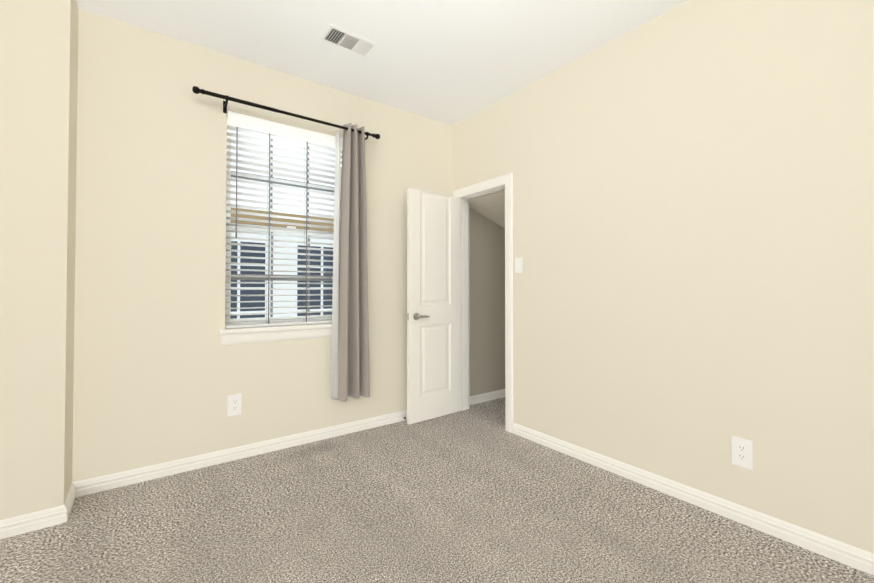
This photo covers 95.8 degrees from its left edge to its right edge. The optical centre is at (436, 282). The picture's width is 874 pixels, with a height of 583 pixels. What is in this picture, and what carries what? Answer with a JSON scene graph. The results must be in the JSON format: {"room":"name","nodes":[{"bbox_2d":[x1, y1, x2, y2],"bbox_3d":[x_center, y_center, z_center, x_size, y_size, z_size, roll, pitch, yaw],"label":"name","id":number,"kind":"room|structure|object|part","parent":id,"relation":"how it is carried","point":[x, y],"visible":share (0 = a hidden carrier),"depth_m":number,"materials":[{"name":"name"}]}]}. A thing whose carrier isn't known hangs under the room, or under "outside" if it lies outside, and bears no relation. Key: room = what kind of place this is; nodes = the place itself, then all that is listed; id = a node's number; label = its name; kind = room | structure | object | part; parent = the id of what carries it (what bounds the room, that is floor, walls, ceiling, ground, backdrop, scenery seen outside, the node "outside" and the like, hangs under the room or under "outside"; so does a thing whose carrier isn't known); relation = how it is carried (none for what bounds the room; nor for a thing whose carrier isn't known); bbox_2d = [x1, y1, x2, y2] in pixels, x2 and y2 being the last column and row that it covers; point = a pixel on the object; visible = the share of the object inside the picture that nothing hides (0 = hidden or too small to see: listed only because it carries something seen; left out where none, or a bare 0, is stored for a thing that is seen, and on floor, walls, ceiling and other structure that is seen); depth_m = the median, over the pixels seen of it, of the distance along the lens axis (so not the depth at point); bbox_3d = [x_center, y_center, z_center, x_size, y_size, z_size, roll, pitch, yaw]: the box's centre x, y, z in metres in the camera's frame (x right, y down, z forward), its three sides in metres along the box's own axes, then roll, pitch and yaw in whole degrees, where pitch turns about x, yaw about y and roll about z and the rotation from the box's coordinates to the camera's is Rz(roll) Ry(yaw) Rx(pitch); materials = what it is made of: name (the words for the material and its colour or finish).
{"room":"empty bedroom","nodes":[
{"label":"empty bedroom","id":0,"kind":"room"},
{"bbox_2d":[0,0,78,519],"bbox_3d":[-2.333,-0.183,1.896,0.870,2.740,0.435,1,-1,-37],"label":"wall","id":1,"kind":"structure","parent":0,"point":[38,88],"depth_m":1.92,"materials":[{"name":"beige paint"}]},
{"bbox_2d":[0,410,873,575],"bbox_3d":[-0.065,1.135,1.184,3.450,0.082,3.950,1,-1,-37],"label":"baseboard","id":2,"kind":"structure","parent":1,"relation":"attached to","point":[844,553],"depth_m":2.25,"materials":[{"name":"white wood"}]},
{"bbox_2d":[72,9,504,481],"bbox_3d":[-0.474,-0.161,3.451,3.970,2.740,0.150,1,-1,-37],"label":"wall","id":3,"kind":"structure","parent":0,"point":[161,372],"depth_m":2.54,"materials":[{"name":"beige paint"}]},
{"bbox_2d":[227,394,241,416],"bbox_3d":[-1.370,0.830,2.674,0.086,0.140,0.008,1,-1,-37],"label":"outlet","id":4,"kind":"object","parent":3,"relation":"attached to","point":[235,404],"visible":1,"depth_m":2.67,"materials":[{"name":"white plastic"}]},
{"bbox_2d":[219,323,331,333],"bbox_3d":[-1.069,0.333,2.941,0.985,0.028,0.119,1,-1,-37],"label":"window sill","id":5,"kind":"structure","parent":3,"relation":"attached to","point":[271,328],"depth_m":2.81,"materials":[{"name":"white wood"}]},
{"bbox_2d":[222,327,331,344],"bbox_3d":[-1.050,0.384,2.915,0.955,0.075,0.013,1,-1,-37],"label":"trim","id":6,"kind":"structure","parent":3,"relation":"attached to","point":[241,338],"depth_m":2.83,"materials":[{"name":"white wood"}]},
{"bbox_2d":[225,124,341,324],"bbox_3d":[-1.120,-0.420,3.021,0.915,1.480,0.068,1,-1,-37],"label":"window","id":7,"kind":"structure","parent":3,"relation":"in","point":[284,243],"depth_m":2.92,"materials":[{"name":"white glass"}]},
{"bbox_3d":[-1.120,-0.420,3.021,0.915,1.480,0.068,1,-1,-37],"label":"window sashes","id":8,"kind":"part","parent":7,"relation":"part of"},
{"bbox_2d":[192,86,379,401],"bbox_3d":[-1.014,-0.172,2.869,1.324,2.154,0.142,1,-1,-37],"label":"curtain","id":9,"kind":"object","parent":3,"relation":"hanging from","point":[350,370],"visible":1,"depth_m":3.10,"materials":[{"name":"grey fabric"}]},
{"bbox_3d":[-1.024,-1.185,2.898,1.324,0.092,0.107,1,-1,-37],"label":"rod","id":10,"kind":"part","parent":9,"relation":"part of","materials":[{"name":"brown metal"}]},
{"bbox_3d":[-0.659,-0.169,3.115,0.318,2.154,0.115,1,-1,-37],"label":"panel","id":11,"kind":"part","parent":9,"relation":"part of","materials":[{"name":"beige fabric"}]},
{"bbox_2d":[470,389,504,404],"bbox_3d":[0.645,1.178,4.155,0.990,0.082,0.020,1,-1,-37],"label":"baseboard","id":12,"kind":"structure","parent":3,"relation":"attached to","point":[484,397],"depth_m":4.04,"materials":[{"name":"white wood"}]},
{"bbox_2d":[77,0,687,124],"bbox_3d":[0.388,-1.608,1.578,4.840,0.100,4.220,1,-1,-37],"label":"ceiling","id":13,"kind":"structure","parent":0,"point":[451,62],"depth_m":2.48,"materials":[{"name":"white paint"}]},
{"bbox_2d":[319,24,377,57],"bbox_3d":[-0.566,-1.537,2.528,0.325,0.014,0.185,1,-1,-37],"label":"ceiling vent","id":14,"kind":"object","parent":13,"relation":"in","point":[338,37],"visible":1,"depth_m":2.52,"materials":[{"name":"white metal"}]},
{"bbox_2d":[0,397,873,582],"bbox_3d":[0.388,1.232,1.537,4.840,0.100,4.220,1,-1,-37],"label":"floor","id":15,"kind":"structure","parent":0,"point":[477,493],"depth_m":1.92,"materials":[{"name":"carpet"}]},
{"bbox_2d":[468,189,504,227],"bbox_3d":[1.087,-0.649,3.619,1.030,0.390,1.450,1,-1,-37],"label":"ceiling slope","id":16,"kind":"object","parent":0,"point":[490,206],"visible":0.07,"depth_m":3.82,"materials":[{"name":"beige paint"}]},
{"bbox_2d":[452,0,873,553],"bbox_3d":[1.369,0.322,2.258,0.120,3.740,3.950,1,-1,-37],"label":"wall","id":17,"kind":"structure","parent":0,"point":[693,225],"depth_m":2.08,"materials":[{"name":"beige paint"}]},
{"bbox_2d":[407,188,459,424],"bbox_3d":[-0.019,0.199,3.520,0.580,1.995,0.035,1,-1,-39],"label":"door","id":18,"kind":"structure","parent":17,"relation":"in","point":[433,293],"depth_m":3.49,"materials":[{"name":"white wood"}]},
{"bbox_2d":[407,313,429,319],"bbox_3d":[-0.176,0.289,3.392,0.194,0.062,0.150,1,-1,-39],"label":"door lever","id":19,"kind":"object","parent":18,"relation":"attached to","point":[416,316],"visible":0.75,"depth_m":3.35,"materials":[{"name":"silver metal"}]},
{"bbox_2d":[453,173,512,432],"bbox_3d":[0.436,0.164,3.521,0.156,2.093,0.756,1,-1,-37],"label":"door frame","id":20,"kind":"structure","parent":17,"relation":"attached to","point":[506,180],"depth_m":3.45,"materials":[{"name":"white wood"}]},
{"bbox_2d":[515,257,522,272],"bbox_3d":[0.644,-0.137,3.128,0.017,0.120,0.074,1,-1,-37],"label":"light switch","id":21,"kind":"object","parent":17,"relation":"attached to","point":[518,265],"visible":1,"depth_m":3.12,"materials":[{"name":"white plastic"}]},
{"bbox_2d":[731,436,752,469],"bbox_3d":[1.509,0.843,1.954,0.008,0.140,0.086,1,-1,-37],"label":"outlet","id":22,"kind":"object","parent":17,"relation":"attached to","point":[742,452],"visible":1,"depth_m":1.95,"materials":[{"name":"white plastic"}]},
{"bbox_3d":[-1.081,-1.137,2.978,0.899,0.043,0.050,1,-1,-37],"label":"blind headrail","id":23,"kind":"object","parent":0,"visible":0},
{"bbox_2d":[235,127,237,237],"bbox_3d":[-1.369,-0.685,2.698,0.011,0.760,0.011,-1,-1,38],"label":"blind cord","id":24,"kind":"object","parent":23,"relation":"hanging from","point":[236,127],"depth_m":2.70,"materials":[{"name":"grey plastic"}]},
{"bbox_2d":[267,133,269,323],"bbox_3d":[-1.207,-0.413,2.840,0.007,1.420,0.008,1,-1,-37],"label":"blind cord","id":25,"kind":"object","parent":23,"relation":"hanging from","point":[269,214],"depth_m":2.84,"materials":[{"name":"grey fabric"}]},
{"bbox_2d":[225,125,341,327],"bbox_3d":[-1.081,-0.377,2.967,0.899,1.384,0.050,1,-1,-37],"label":"window blind slats","id":26,"kind":"object","parent":23,"relation":"hanging from","point":[242,130],"visible":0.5,"depth_m":2.91,"materials":[{"name":"white plastic"}]},
{"bbox_2d":[227,111,342,148],"bbox_3d":[-1.059,-1.117,2.948,0.903,0.087,0.013,1,-1,-37],"label":"blind valance","id":27,"kind":"object","parent":23,"relation":"attached to","point":[257,124],"visible":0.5,"depth_m":2.88,"materials":[{"name":"white plastic"}]},
{"bbox_2d":[304,142,307,321],"bbox_3d":[-0.990,-0.411,3.001,0.007,1.420,0.008,1,-1,-37],"label":"blind cord","id":28,"kind":"object","parent":23,"relation":"hanging from","point":[307,142],"depth_m":3.00,"materials":[{"name":"grey fabric"}]},
{"label":"outside","id":29,"kind":"structure","parent":0,"visible":0},
{"bbox_2d":[230,130,334,318],"bbox_3d":[-2.233,-1.251,6.202,11.000,7.000,0.560,1,-1,-37],"label":"house","id":30,"kind":"structure","parent":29,"point":[256,292],"depth_m":5.98,"materials":[{"name":"white"}]}
]}

